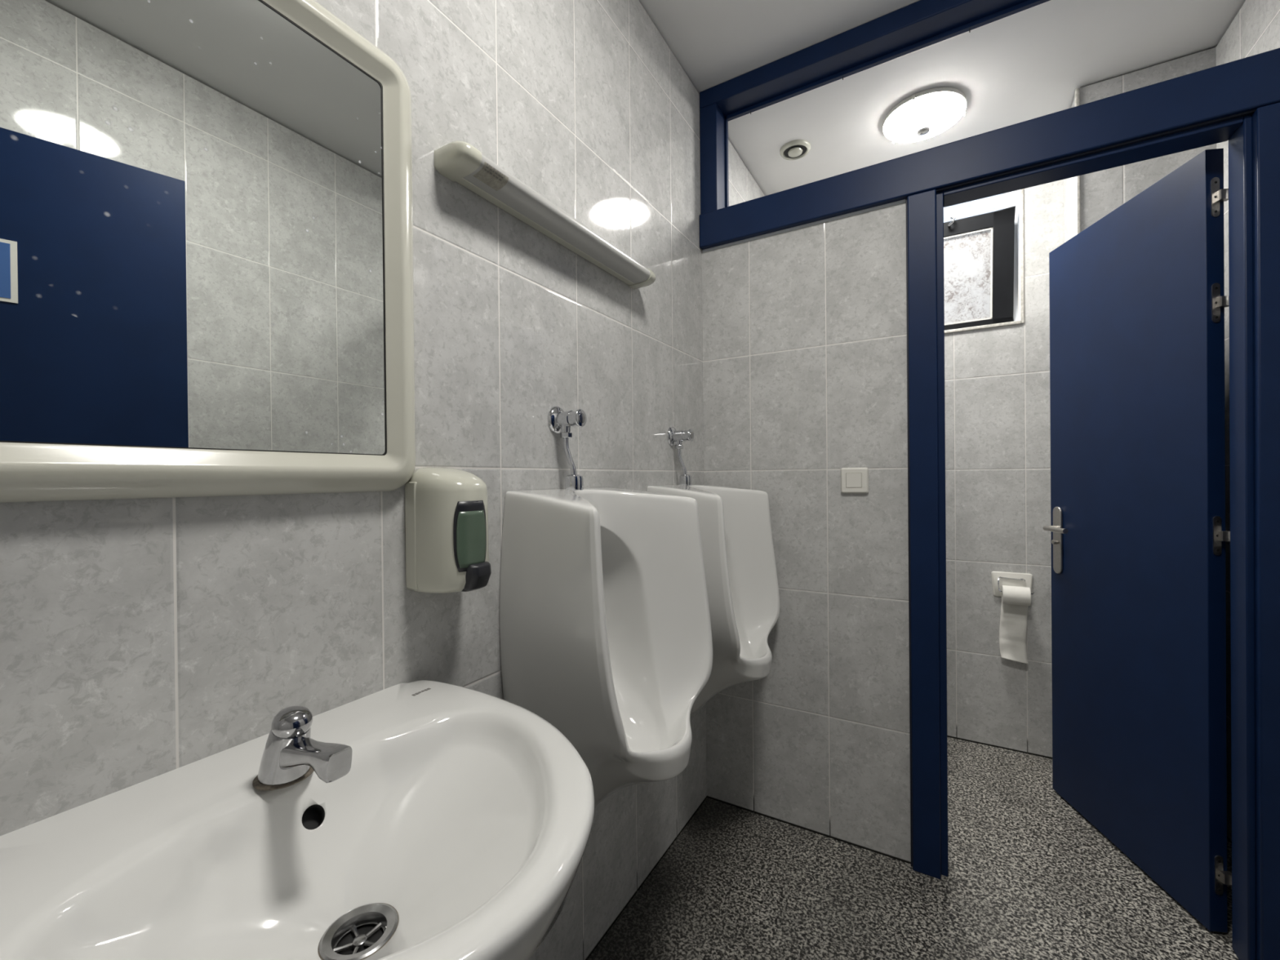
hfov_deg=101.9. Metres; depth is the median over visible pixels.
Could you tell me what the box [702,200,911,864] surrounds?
wall partition
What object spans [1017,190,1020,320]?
trim
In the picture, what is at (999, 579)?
toilet paper holder
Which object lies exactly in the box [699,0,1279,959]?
door frame
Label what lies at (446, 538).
soap dispenser
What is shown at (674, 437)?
valve
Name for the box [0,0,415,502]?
wall mirror
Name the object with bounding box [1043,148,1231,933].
door
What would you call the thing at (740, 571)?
urinal
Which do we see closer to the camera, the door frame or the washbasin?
the washbasin
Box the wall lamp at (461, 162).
[434,141,655,288]
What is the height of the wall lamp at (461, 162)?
0.042 m
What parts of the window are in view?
pane, frame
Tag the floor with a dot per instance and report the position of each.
(1030, 877)
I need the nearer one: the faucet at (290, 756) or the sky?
the faucet at (290, 756)
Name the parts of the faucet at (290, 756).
push knob, spout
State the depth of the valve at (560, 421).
1.14 m
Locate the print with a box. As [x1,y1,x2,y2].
[484,163,505,181]
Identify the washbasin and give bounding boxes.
[0,680,595,959]
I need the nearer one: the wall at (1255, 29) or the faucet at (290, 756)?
the faucet at (290, 756)
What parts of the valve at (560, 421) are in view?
push knob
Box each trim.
[702,199,905,252]
[944,188,1024,333]
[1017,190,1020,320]
[1075,88,1080,235]
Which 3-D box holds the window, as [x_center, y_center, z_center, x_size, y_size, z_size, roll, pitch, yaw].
[1.386,-0.989,2.317,0.501,0.669,0.167,0,0,30]
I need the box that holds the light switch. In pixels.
[840,467,868,493]
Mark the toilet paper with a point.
(1015, 600)
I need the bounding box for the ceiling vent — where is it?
[779,139,810,159]
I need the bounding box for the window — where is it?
[943,190,1017,330]
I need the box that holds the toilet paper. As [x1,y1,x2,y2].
[999,585,1031,664]
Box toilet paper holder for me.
[991,571,1034,596]
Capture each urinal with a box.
[499,487,712,808]
[646,484,779,715]
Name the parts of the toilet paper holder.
wire arm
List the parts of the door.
lever, handle plate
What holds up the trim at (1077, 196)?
attached to the wall column
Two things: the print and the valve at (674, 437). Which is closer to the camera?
the print
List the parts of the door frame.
transom post, post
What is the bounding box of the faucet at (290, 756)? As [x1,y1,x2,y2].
[252,706,352,790]
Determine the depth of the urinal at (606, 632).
1.00 m
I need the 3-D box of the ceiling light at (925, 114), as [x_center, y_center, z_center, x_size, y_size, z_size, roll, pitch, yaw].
[1.079,-1.359,1.978,0.281,0.076,0.287,0,0,30]
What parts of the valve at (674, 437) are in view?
push knob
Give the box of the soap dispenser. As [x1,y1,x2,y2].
[404,466,491,593]
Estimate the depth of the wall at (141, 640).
0.92 m
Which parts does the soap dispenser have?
plate, push lever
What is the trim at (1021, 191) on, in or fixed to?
attached to the wall at (997, 380)
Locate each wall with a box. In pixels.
[0,0,764,959]
[944,179,1063,759]
[1216,0,1279,844]
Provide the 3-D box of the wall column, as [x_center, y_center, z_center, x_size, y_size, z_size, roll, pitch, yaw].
[1.786,-0.135,1.880,0.347,2.536,0.260,0,0,30]
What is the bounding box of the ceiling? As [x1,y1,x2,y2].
[639,0,1245,195]
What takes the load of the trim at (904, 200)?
attached to the wall partition at (805, 329)
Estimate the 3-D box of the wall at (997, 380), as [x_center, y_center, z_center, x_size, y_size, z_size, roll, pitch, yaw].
[1.418,-0.134,2.334,1.642,2.536,0.150,0,0,30]
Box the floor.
[587,737,1239,959]
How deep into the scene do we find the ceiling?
1.72 m
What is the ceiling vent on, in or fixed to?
in the ceiling
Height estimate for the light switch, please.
0.080 m
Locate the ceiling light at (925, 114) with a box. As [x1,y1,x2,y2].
[882,87,966,143]
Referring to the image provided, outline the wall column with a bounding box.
[1063,47,1216,243]
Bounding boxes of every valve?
[547,406,586,489]
[666,426,693,485]
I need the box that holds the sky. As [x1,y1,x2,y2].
[943,193,1004,222]

